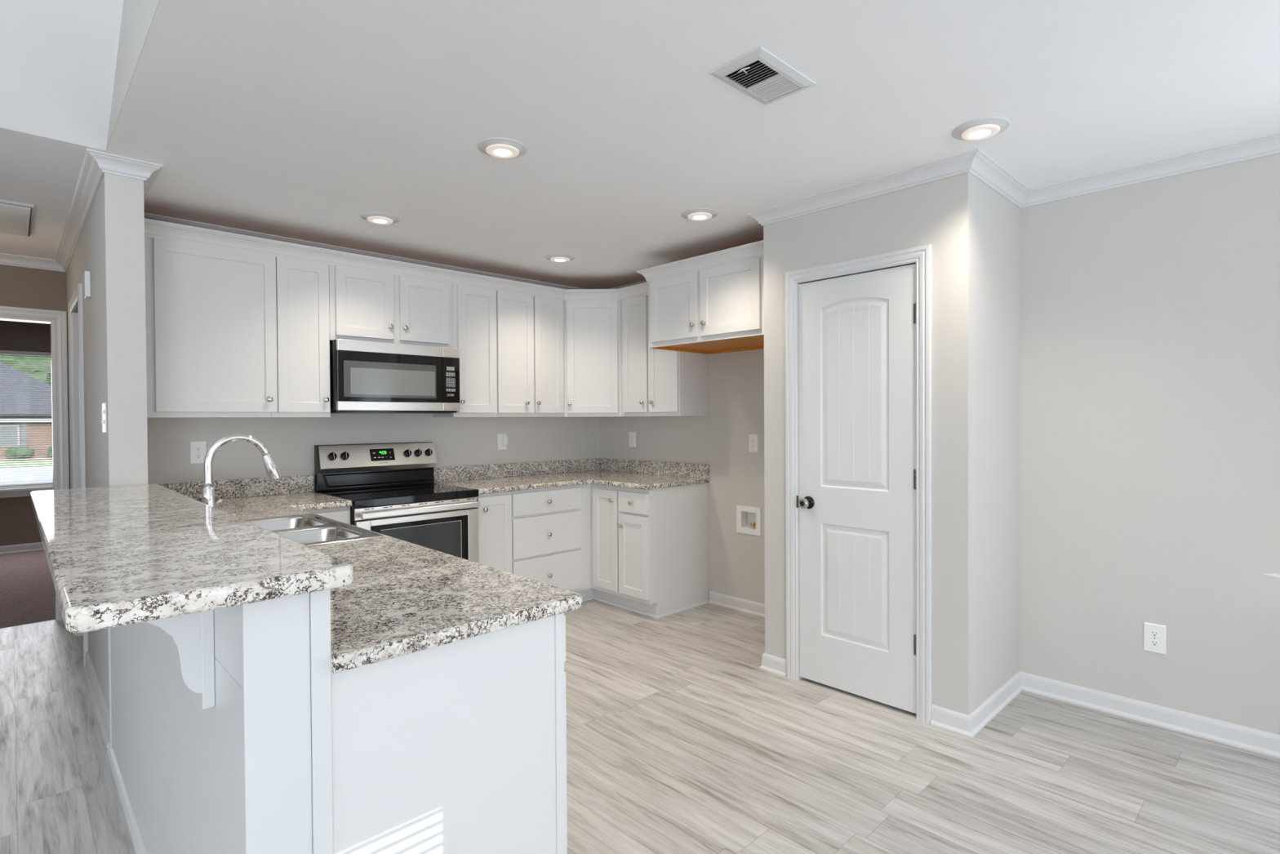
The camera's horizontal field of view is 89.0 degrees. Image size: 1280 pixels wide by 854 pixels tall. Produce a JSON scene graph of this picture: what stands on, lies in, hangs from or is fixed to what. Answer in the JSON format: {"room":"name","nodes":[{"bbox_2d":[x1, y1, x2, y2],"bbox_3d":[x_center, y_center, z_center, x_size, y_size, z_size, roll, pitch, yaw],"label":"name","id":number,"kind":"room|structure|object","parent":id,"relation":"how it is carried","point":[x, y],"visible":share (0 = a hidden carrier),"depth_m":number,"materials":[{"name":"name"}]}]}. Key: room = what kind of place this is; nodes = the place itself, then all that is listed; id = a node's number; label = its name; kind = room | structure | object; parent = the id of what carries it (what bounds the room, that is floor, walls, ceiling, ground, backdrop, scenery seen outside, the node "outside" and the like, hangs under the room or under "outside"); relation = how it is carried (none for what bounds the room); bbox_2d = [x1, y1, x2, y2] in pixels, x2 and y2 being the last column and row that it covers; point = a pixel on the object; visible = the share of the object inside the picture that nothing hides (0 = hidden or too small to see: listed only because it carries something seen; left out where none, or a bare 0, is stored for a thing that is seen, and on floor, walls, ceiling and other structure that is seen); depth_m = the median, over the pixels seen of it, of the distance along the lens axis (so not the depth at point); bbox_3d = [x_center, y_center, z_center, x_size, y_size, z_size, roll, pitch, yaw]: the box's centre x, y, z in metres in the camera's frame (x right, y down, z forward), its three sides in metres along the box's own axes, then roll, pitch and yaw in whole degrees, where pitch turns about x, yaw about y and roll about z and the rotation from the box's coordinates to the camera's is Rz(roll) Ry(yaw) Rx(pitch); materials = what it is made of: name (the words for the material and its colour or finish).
{"room":"kitchen","nodes":[
{"label":"kitchen","id":0,"kind":"room"},
{"bbox_2d":[0,320,50,546],"bbox_3d":[-5.543,0.095,5.425,4.800,2.446,3.490,-1,1,-44],"label":"wall","id":1,"kind":"structure","parent":0,"point":[18,522],"depth_m":6.80,"materials":[{"name":"beige paint"}]},
{"bbox_2d":[0,542,44,554],"bbox_3d":[-6.658,1.268,6.599,4.600,0.085,0.022,-1,1,-44],"label":"baseboard","id":2,"kind":"structure","parent":1,"relation":"attached to","point":[38,545],"depth_m":6.80,"materials":[{"name":"white paint"}]},
{"bbox_2d":[0,353,53,497],"bbox_3d":[-6.574,-0.034,6.726,1.330,1.525,0.145,-1,1,-44],"label":"window","id":3,"kind":"structure","parent":1,"relation":"in","point":[14,491],"depth_m":6.81,"materials":[{"name":"clear glass"}]},
{"bbox_2d":[0,350,53,488],"bbox_3d":[-6.572,-0.080,6.724,1.214,1.424,0.044,-1,1,-44],"label":"window blind","id":4,"kind":"object","parent":3,"relation":"attached to","point":[2,352],"visible":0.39,"depth_m":6.84,"materials":[{"name":"white plastic"}]},
{"bbox_2d":[0,131,1279,288],"bbox_3d":[2.093,-1.104,2.324,13.363,0.064,3.702,0,1,27],"label":"trim","id":5,"kind":"structure","parent":1,"relation":"attached to","point":[95,163],"depth_m":2.97,"materials":[{"name":"white paint"}]},
{"bbox_2d":[0,264,70,488],"bbox_3d":[-3.701,0.092,4.779,3.050,2.446,0.120,-1,1,-44],"label":"wall","id":6,"kind":"structure","parent":0,"point":[20,286],"depth_m":4.36,"materials":[{"name":"beige paint"}]},
{"bbox_2d":[0,305,69,621],"bbox_3d":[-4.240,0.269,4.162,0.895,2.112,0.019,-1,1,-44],"label":"door frame","id":7,"kind":"structure","parent":6,"relation":"attached to","point":[60,317],"depth_m":4.43,"materials":[{"name":"white paint"}]},
{"bbox_2d":[0,0,123,150],"bbox_3d":[-0.385,-2.131,-2.674,4.808,2.134,10.075,-1,1,-44],"label":"ceiling","id":8,"kind":"structure","parent":0,"point":[58,58],"depth_m":2.31,"materials":[{"name":"paint"}]},
{"bbox_2d":[66,0,333,853],"bbox_3d":[0.500,-0.869,-0.033,0.159,4.430,12.630,-1,1,-44],"label":"wall","id":9,"kind":"structure","parent":0,"point":[249,772],"depth_m":1.64,"materials":[{"name":"white paint"}]},
{"bbox_2d":[67,283,88,666],"bbox_3d":[-3.331,0.270,3.858,0.019,2.108,0.832,-1,1,-44],"label":"trim","id":10,"kind":"structure","parent":9,"relation":"attached to","point":[76,300],"depth_m":3.57,"materials":[{"name":"white paint"}]},
{"bbox_2d":[72,311,83,635],"bbox_3d":[-3.277,0.301,3.910,0.134,2.043,0.702,-1,1,-44],"label":"trim","id":11,"kind":"structure","parent":9,"relation":"attached to","point":[75,316],"depth_m":4.11,"materials":[{"name":"white paint"}]},
{"bbox_2d":[83,271,90,298],"bbox_3d":[-2.726,-0.700,3.213,0.022,0.125,0.080,-1,1,-44],"label":"thermostat","id":12,"kind":"object","parent":9,"relation":"attached to","point":[86,275],"visible":1,"depth_m":3.19,"materials":[{"name":"white plastic"}]},
{"bbox_2d":[83,651,109,748],"bbox_3d":[-2.617,1.280,3.135,0.022,0.096,1.201,-1,1,-44],"label":"baseboard","id":13,"kind":"structure","parent":9,"relation":"attached to","point":[101,709],"depth_m":3.06,"materials":[{"name":"white paint"}]},
{"bbox_2d":[101,402,106,432],"bbox_3d":[-2.287,-0.039,2.777,0.013,0.126,0.118,-1,1,-44],"label":"light switch","id":14,"kind":"object","parent":9,"relation":"attached to","point":[104,411],"visible":1,"depth_m":2.76,"materials":[{"name":"white plastic"}]},
{"bbox_2d":[145,609,214,709],"bbox_3d":[-0.935,0.423,1.242,0.200,0.263,0.064,-1,1,-44],"label":"corbel","id":15,"kind":"object","parent":9,"relation":"attached to","point":[192,634],"visible":0.59,"depth_m":1.27,"materials":[{"name":"white paint"}]},
{"bbox_2d":[30,484,353,632],"bbox_3d":[-1.449,0.271,1.872,0.404,0.038,2.252,-1,1,-44],"label":"bar","id":16,"kind":"object","parent":9,"relation":"on","point":[117,556],"visible":1,"depth_m":1.26,"materials":[{"name":"stone"}]},
{"bbox_2d":[146,413,599,492],"bbox_3d":[-1.565,0.082,4.577,3.262,2.446,0.120,-1,1,-44],"label":"wall","id":17,"kind":"structure","parent":0,"point":[291,442],"depth_m":4.17,"materials":[{"name":"beige paint"}]},
{"bbox_2d":[189,440,206,463],"bbox_3d":[-2.457,0.142,3.625,0.079,0.126,0.008,-1,1,-44],"label":"wall outlet","id":18,"kind":"object","parent":17,"relation":"attached to","point":[197,449],"visible":0.98,"depth_m":3.62,"materials":[{"name":"white plastic"}]},
{"bbox_2d":[195,453,201,458],"bbox_3d":[-2.455,0.162,3.624,0.033,0.025,0.002,-1,1,-44],"label":"receptacle","id":19,"kind":"object","parent":18,"relation":"attached to","point":[197,455],"depth_m":3.62,"materials":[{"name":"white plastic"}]},
{"bbox_2d":[195,446,201,451],"bbox_3d":[-2.456,0.121,3.623,0.033,0.025,0.002,-1,1,-44],"label":"receptacle","id":20,"kind":"object","parent":18,"relation":"attached to","point":[197,448],"depth_m":3.62,"materials":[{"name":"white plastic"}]},
{"bbox_2d":[144,236,277,417],"bbox_3d":[-2.345,-0.503,3.491,0.643,0.906,0.350,-1,1,-44],"label":"upper cabinet","id":21,"kind":"object","parent":17,"relation":"attached to","point":[211,312],"visible":0.93,"depth_m":3.39,"materials":[{"name":"white paint"}]},
{"bbox_2d":[158,475,314,500],"bbox_3d":[-2.355,0.354,3.716,0.923,0.103,0.020,-1,1,-44],"label":"backsplash","id":22,"kind":"structure","parent":17,"relation":"attached to","point":[233,488],"depth_m":3.78,"materials":[{"name":"stone"}]},
{"bbox_2d":[262,256,330,417],"bbox_3d":[-2.021,-0.508,3.804,0.312,0.906,0.350,-1,1,-44],"label":"upper cabinet","id":23,"kind":"object","parent":17,"relation":"attached to","point":[302,286],"visible":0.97,"depth_m":3.71,"materials":[{"name":"white paint"}]},
{"bbox_2d":[328,265,453,347],"bbox_3d":[-1.627,-0.742,4.184,0.785,0.452,0.350,-1,1,-44],"label":"upper cabinet","id":24,"kind":"object","parent":17,"relation":"attached to","point":[366,305],"visible":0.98,"depth_m":4.04,"materials":[{"name":"white paint"}]},
{"bbox_2d":[329,338,459,413],"bbox_3d":[-1.605,-0.301,4.172,0.774,0.426,0.398,-1,1,-44],"label":"microwave","id":25,"kind":"object","parent":24,"relation":"attached to","point":[366,376],"visible":0.99,"depth_m":3.98,"materials":[{"name":"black metal"}]},
{"bbox_2d":[445,372,455,395],"bbox_3d":[-1.236,-0.279,4.254,0.065,0.154,0.001,-1,1,-44],"label":"keypad","id":26,"kind":"object","parent":25,"relation":"attached to","point":[450,376],"depth_m":4.25,"materials":[{"name":"black plastic"}]},
{"bbox_2d":[432,284,497,417],"bbox_3d":[-1.224,-0.522,4.575,0.330,0.906,0.350,-1,1,-44],"label":"upper cabinet","id":27,"kind":"object","parent":17,"relation":"attached to","point":[473,308],"visible":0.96,"depth_m":4.47,"materials":[{"name":"white paint"}]},
{"bbox_2d":[497,433,506,449],"bbox_3d":[-1.051,0.113,4.986,0.079,0.126,0.008,-1,1,-44],"label":"wall outlet","id":28,"kind":"object","parent":17,"relation":"attached to","point":[500,446],"visible":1,"depth_m":4.97,"materials":[{"name":"white plastic"}]},
{"bbox_2d":[502,435,508,446],"bbox_3d":[-1.026,0.106,4.975,0.042,0.082,0.042,-1,1,-44],"label":"plug","id":29,"kind":"object","parent":28,"relation":"attached to","point":[504,438],"visible":1,"depth_m":4.96,"materials":[{"name":"white plastic"}]},
{"bbox_2d":[496,290,564,417],"bbox_3d":[-0.888,-0.528,4.900,0.601,0.906,0.350,-1,1,-44],"label":"upper cabinet","id":30,"kind":"object","parent":17,"relation":"attached to","point":[530,329],"visible":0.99,"depth_m":4.77,"materials":[{"name":"white paint"}]},
{"bbox_2d":[433,457,709,482],"bbox_3d":[-0.481,0.332,4.682,1.562,0.103,1.236,-1,1,-44],"label":"backsplash","id":31,"kind":"structure","parent":17,"relation":"attached to","point":[662,468],"depth_m":5.08,"materials":[{"name":"stone"}]},
{"bbox_2d":[564,300,624,417],"bbox_3d":[-0.366,-0.534,5.225,0.620,0.906,0.609,-1,1,-44],"label":"upper cabinet","id":32,"kind":"object","parent":17,"relation":"attached to","point":[592,328],"visible":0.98,"depth_m":5.00,"materials":[{"name":"white paint"}]},
{"bbox_2d":[144,217,648,301],"bbox_3d":[-1.108,-0.991,3.865,2.956,0.078,0.919,-1,1,-44],"label":"crown molding","id":33,"kind":"structure","parent":32,"relation":"attached to","point":[153,228],"depth_m":3.93,"materials":[{"name":"white paint"}]},
{"bbox_2d":[0,0,1279,288],"bbox_3d":[1.370,-1.174,0.772,4.600,0.120,12.780,-1,1,-44],"label":"ceiling","id":34,"kind":"structure","parent":0,"point":[297,119],"depth_m":2.31,"materials":[{"name":"paint"}]},
{"bbox_2d":[0,199,34,236],"bbox_3d":[-3.500,-1.104,3.331,0.575,0.022,0.710,-1,1,-44],"label":"ceiling vent","id":35,"kind":"object","parent":34,"relation":"in","point":[15,217],"visible":1,"depth_m":3.41,"materials":[{"name":"white metal"}]},
{"bbox_2d":[360,212,399,224],"bbox_3d":[-1.403,-1.120,3.519,0.198,0.020,0.198,-1,1,-44],"label":"recessed light","id":36,"kind":"object","parent":34,"relation":"in","point":[380,218],"visible":1,"depth_m":3.48,"materials":[{"name":"white plastic"}]},
{"bbox_2d":[477,137,527,158],"bbox_3d":[-0.554,-1.114,2.626,0.198,0.020,0.198,-1,1,-44],"label":"recessed light","id":37,"kind":"object","parent":34,"relation":"in","point":[497,147],"visible":1,"depth_m":2.59,"materials":[{"name":"white paint"}]},
{"bbox_2d":[545,253,574,262],"bbox_3d":[-0.540,-1.135,4.404,0.198,0.020,0.198,-1,1,-44],"label":"recessed light","id":38,"kind":"object","parent":34,"relation":"in","point":[553,257],"visible":1,"depth_m":4.36,"materials":[{"name":"white plastic"}]},
{"bbox_2d":[681,208,718,220],"bbox_3d":[0.320,-1.129,3.485,0.198,0.020,0.198,-1,1,-44],"label":"recessed light","id":39,"kind":"object","parent":34,"relation":"in","point":[695,214],"visible":1,"depth_m":3.45,"materials":[{"name":"white plastic"}]},
{"bbox_2d":[708,45,816,105],"bbox_3d":[0.398,-1.113,2.097,0.308,0.020,0.200,-1,1,-44],"label":"ceiling vent","id":40,"kind":"object","parent":34,"relation":"in","point":[758,73],"visible":1,"depth_m":2.08,"materials":[{"name":"white metal"}]},
{"bbox_2d":[951,116,1010,140],"bbox_3d":[1.295,-1.123,2.478,0.198,0.020,0.198,-1,1,-44],"label":"recessed light","id":41,"kind":"object","parent":34,"relation":"in","point":[984,127],"visible":1,"depth_m":2.45,"materials":[{"name":"white plastic"}]},
{"bbox_2d":[0,549,1279,853],"bbox_3d":[-1.207,1.404,0.785,8.350,0.126,16.160,-1,1,-44],"label":"floor","id":42,"kind":"structure","parent":0,"point":[678,741],"depth_m":2.53,"materials":[{"name":"grey wood"}]},
{"bbox_2d":[304,524,345,539],"bbox_3d":[-1.576,0.887,2.685,0.594,0.880,1.367,-1,1,-44],"label":"sink","id":43,"kind":"object","parent":42,"relation":"on","point":[338,537],"visible":0.02,"depth_m":2.65,"materials":[{"name":"grey metal"}]},
{"bbox_2d":[304,506,350,524],"bbox_3d":[-2.130,0.881,3.495,0.925,0.880,0.655,-1,1,-44],"label":"base cabinet","id":44,"kind":"object","parent":42,"relation":"on","point":[341,513],"visible":0.06,"depth_m":3.55,"materials":[{"name":"white paint"}]},
{"bbox_2d":[314,441,479,563],"bbox_3d":[-1.494,0.710,4.059,0.773,1.202,0.704,-1,1,-44],"label":"range","id":45,"kind":"object","parent":42,"relation":"on","point":[392,489],"visible":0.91,"depth_m":4.03,"materials":[{"name":"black metal"}]},
{"bbox_2d":[320,483,478,508],"bbox_3d":[-1.486,0.419,4.042,0.768,0.047,0.562,-1,1,-44],"label":"cooktop","id":46,"kind":"object","parent":45,"relation":"in","point":[403,496],"depth_m":3.91,"materials":[{"name":"black glass"}]},
{"bbox_2d":[331,613,567,853],"bbox_3d":[-0.733,0.892,1.814,0.594,0.880,1.056,-1,1,-44],"label":"base cabinet","id":47,"kind":"object","parent":42,"relation":"on","point":[458,747],"visible":0.52,"depth_m":1.41,"materials":[{"name":"white paint"}]},
{"bbox_2d":[197,491,582,673],"bbox_3d":[-1.296,0.429,2.625,0.922,0.033,3.060,-1,1,-44],"label":"countertop","id":48,"kind":"structure","parent":47,"relation":"on","point":[402,597],"depth_m":1.61,"materials":[{"name":"stone"}]},
{"bbox_2d":[201,433,281,508],"bbox_3d":[-1.487,0.218,2.450,0.273,0.386,0.122,-1,1,-44],"label":"faucet","id":49,"kind":"object","parent":48,"relation":"on","point":[208,496],"visible":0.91,"depth_m":2.42,"materials":[{"name":"silver metal"}]},
{"bbox_2d":[245,513,383,546],"bbox_3d":[-1.439,0.497,2.559,0.548,0.178,0.832,-1,1,-44],"label":"sink","id":50,"kind":"object","parent":48,"relation":"in","point":[322,530],"visible":0.27,"depth_m":2.65,"materials":[{"name":"grey metal"}]},
{"bbox_2d":[476,491,512,573],"bbox_3d":[-1.146,0.864,4.447,0.262,0.880,0.655,-1,1,-44],"label":"base cabinet","id":51,"kind":"object","parent":42,"relation":"on","point":[495,510],"visible":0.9,"depth_m":4.24,"materials":[{"name":"white paint"}]},
{"bbox_2d":[511,484,592,599],"bbox_3d":[-0.779,0.858,4.801,0.758,0.880,0.655,-1,1,-44],"label":"base cabinet","id":52,"kind":"object","parent":42,"relation":"on","point":[551,526],"visible":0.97,"depth_m":4.56,"materials":[{"name":"white paint"}]},
{"bbox_2d":[590,484,626,606],"bbox_3d":[-0.263,0.852,5.117,0.655,0.880,0.919,-1,1,-44],"label":"base cabinet","id":53,"kind":"object","parent":42,"relation":"on","point":[604,499],"visible":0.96,"depth_m":4.69,"materials":[{"name":"white paint"}]},
{"bbox_2d":[434,470,709,493],"bbox_3d":[-0.481,0.400,4.682,1.560,0.033,1.236,-1,1,-44],"label":"countertop","id":54,"kind":"structure","parent":53,"relation":"on","point":[615,478],"depth_m":4.65,"materials":[{"name":"stone"}]},
{"bbox_2d":[617,482,708,615],"bbox_3d":[0.163,0.854,4.677,0.655,0.880,0.304,-1,1,-44],"label":"base cabinet","id":55,"kind":"object","parent":42,"relation":"on","point":[664,532],"visible":0.99,"depth_m":4.52,"materials":[{"name":"white paint"}]},
{"bbox_2d":[582,596,709,618],"bbox_3d":[-0.309,1.290,4.632,1.677,0.015,0.580,0,1,-10],"label":"trim","id":56,"kind":"structure","parent":55,"relation":"attached to","point":[590,597],"depth_m":4.63,"materials":[{"name":"white paint"}]},
{"bbox_2d":[599,348,764,604],"bbox_3d":[0.479,0.067,4.895,0.120,2.446,2.505,-1,1,-44],"label":"wall","id":57,"kind":"structure","parent":0,"point":[718,439],"depth_m":4.67,"materials":[{"name":"beige paint"}]},
{"bbox_2d":[628,431,635,447],"bbox_3d":[-0.066,0.103,5.367,0.008,0.126,0.079,-1,1,-44],"label":"wall outlet","id":58,"kind":"object","parent":57,"relation":"attached to","point":[632,435],"visible":1,"depth_m":5.36,"materials":[{"name":"white plastic"}]},
{"bbox_2d":[620,294,707,416],"bbox_3d":[0.157,-0.533,4.878,0.350,0.906,0.614,-1,1,-44],"label":"upper cabinet","id":59,"kind":"object","parent":57,"relation":"attached to","point":[655,382],"visible":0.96,"depth_m":4.76,"materials":[{"name":"white paint"}]},
{"bbox_2d":[636,240,764,354],"bbox_3d":[0.597,-0.785,4.191,0.666,0.517,1.094,-1,1,-44],"label":"upper cabinet","id":60,"kind":"object","parent":57,"relation":"attached to","point":[718,309],"depth_m":3.99,"materials":[{"name":"white paint"}]},
{"bbox_2d":[736,505,760,535],"bbox_3d":[0.779,0.648,4.555,0.075,0.192,0.204,-1,1,-44],"label":"water supply box","id":61,"kind":"object","parent":57,"relation":"attached to","point":[748,517],"visible":0.99,"depth_m":4.57,"materials":[{"name":"white plastic"}]},
{"bbox_2d":[748,434,758,452],"bbox_3d":[0.780,0.112,4.492,0.008,0.126,0.079,-1,1,-44],"label":"wall outlet","id":62,"kind":"object","parent":57,"relation":"attached to","point":[753,438],"visible":1,"depth_m":4.49,"materials":[{"name":"white plastic"}]},
{"bbox_2d":[763,172,1019,715],"bbox_3d":[1.317,0.079,3.408,0.803,2.446,1.037,-1,1,-44],"label":"wall","id":63,"kind":"structure","parent":0,"point":[972,230],"depth_m":2.93,"materials":[{"name":"beige paint"}]},
{"bbox_2d":[708,591,786,677],"bbox_3d":[0.637,1.256,4.094,0.795,0.085,1.166,-1,1,-44],"label":"baseboard","id":64,"kind":"structure","parent":63,"relation":"attached to","point":[771,664],"depth_m":4.49,"materials":[{"name":"white paint"}]},
{"bbox_2d":[797,283,802,679],"bbox_3d":[1.067,0.285,3.175,0.113,2.042,0.611,-1,1,-44],"label":"trim","id":65,"kind":"structure","parent":63,"relation":"attached to","point":[799,677],"depth_m":3.36,"materials":[{"name":"white paint"}]},
{"bbox_2d":[795,263,915,713],"bbox_3d":[1.017,0.280,3.128,0.098,2.020,0.622,-1,1,-44],"label":"door","id":66,"kind":"structure","parent":63,"relation":"in","point":[856,502],"depth_m":3.12,"materials":[{"name":"white paint"}]},
{"bbox_2d":[785,244,932,724],"bbox_3d":[1.019,0.253,3.128,0.019,2.108,0.744,-1,1,-44],"label":"trim","id":67,"kind":"structure","parent":63,"relation":"attached to","point":[922,255],"depth_m":2.91,"materials":[{"name":"white paint"}]},
{"bbox_2d":[930,671,1279,758],"bbox_3d":[1.950,1.265,2.675,0.710,0.085,1.208,-1,1,-44],"label":"baseboard","id":68,"kind":"structure","parent":63,"relation":"attached to","point":[1256,740],"depth_m":2.85,"materials":[{"name":"white paint"}]},
{"bbox_2d":[1018,152,1279,734],"bbox_3d":[4.602,0.094,0.510,0.120,2.446,7.698,-1,1,-44],"label":"wall","id":69,"kind":"structure","parent":0,"point":[1149,311],"depth_m":2.85,"materials":[{"name":"beige paint"}]},
{"bbox_2d":[1143,622,1166,654],"bbox_3d":[2.256,0.927,2.857,0.008,0.126,0.079,-1,1,-44],"label":"wall outlet","id":70,"kind":"object","parent":69,"relation":"attached to","point":[1154,634],"visible":1,"depth_m":2.85,"materials":[{"name":"white plastic"}]},
{"bbox_2d":[1150,640,1159,646],"bbox_3d":[2.255,0.947,2.856,0.002,0.025,0.033,-1,1,-44],"label":"receptacle","id":71,"kind":"object","parent":70,"relation":"attached to","point":[1153,642],"depth_m":2.85,"materials":[{"name":"white plastic"}]},
{"bbox_2d":[1150,630,1159,636],"bbox_3d":[2.255,0.906,2.855,0.002,0.025,0.033,-1,1,-44],"label":"receptacle","id":72,"kind":"object","parent":70,"relation":"attached to","point":[1153,633],"depth_m":2.85,"materials":[{"name":"white plastic"}]},
{"bbox_2d":[1260,573,1279,577],"bbox_3d":[2.522,0.588,2.582,0.001,0.016,0.095,-1,1,-44],"label":"spackle patch","id":73,"kind":"object","parent":69,"relation":"attached to","point":[1275,575],"visible":1,"depth_m":2.59,"materials":[{"name":"white paint"}]},
{"label":"outside","id":74,"kind":"structure","parent":0,"visible":0},
{"bbox_2d":[0,466,53,484],"bbox_3d":[-17.375,1.630,23.297,100.000,0.479,23.000,-1,1,-44],"label":"driveway","id":75,"kind":"structure","parent":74,"point":[40,466],"depth_m":22.36,"materials":[{"name":"concrete"}]},
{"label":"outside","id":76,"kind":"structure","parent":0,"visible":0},
{"bbox_2d":[0,458,52,467],"bbox_3d":[-40.452,2.234,47.169,120.000,2.200,104.600,-1,1,-44],"label":"lawn","id":77,"kind":"structure","parent":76,"point":[45,459],"depth_m":34.35,"materials":[{"name":"green plant"}]},
{"bbox_2d":[4,445,35,458],"bbox_3d":[-37.895,1.570,39.833,1.353,0.848,0.956,-1,1,-44],"label":"bush","id":78,"kind":"object","parent":77,"relation":"on","point":[24,446],"visible":0.69,"depth_m":39.55,"materials":[{"name":"green plant"}]},
{"bbox_2d":[0,354,51,385],"bbox_3d":[-55.545,-6.425,58.112,10.391,17.691,8.132,-1,1,-44],"label":"tree","id":79,"kind":"object","parent":77,"relation":"on","point":[7,356],"visible":0.14,"depth_m":56.98,"materials":[{"name":"green plant"}]},
{"bbox_2d":[0,362,52,460],"bbox_3d":[-50.367,-1.729,39.155,28.700,7.963,16.100,-1,1,-44],"label":"house","id":80,"kind":"structure","parent":77,"relation":"on","point":[3,366],"depth_m":41.30,"materials":[{"name":"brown brick"}]},
{"bbox_2d":[47,445,52,455],"bbox_3d":[-36.545,1.514,41.036,1.254,0.868,0.820,0,1,-2],"label":"bush","id":81,"kind":"object","parent":77,"relation":"on","point":[51,446],"visible":0.08,"depth_m":40.73,"materials":[{"name":"green plant"}]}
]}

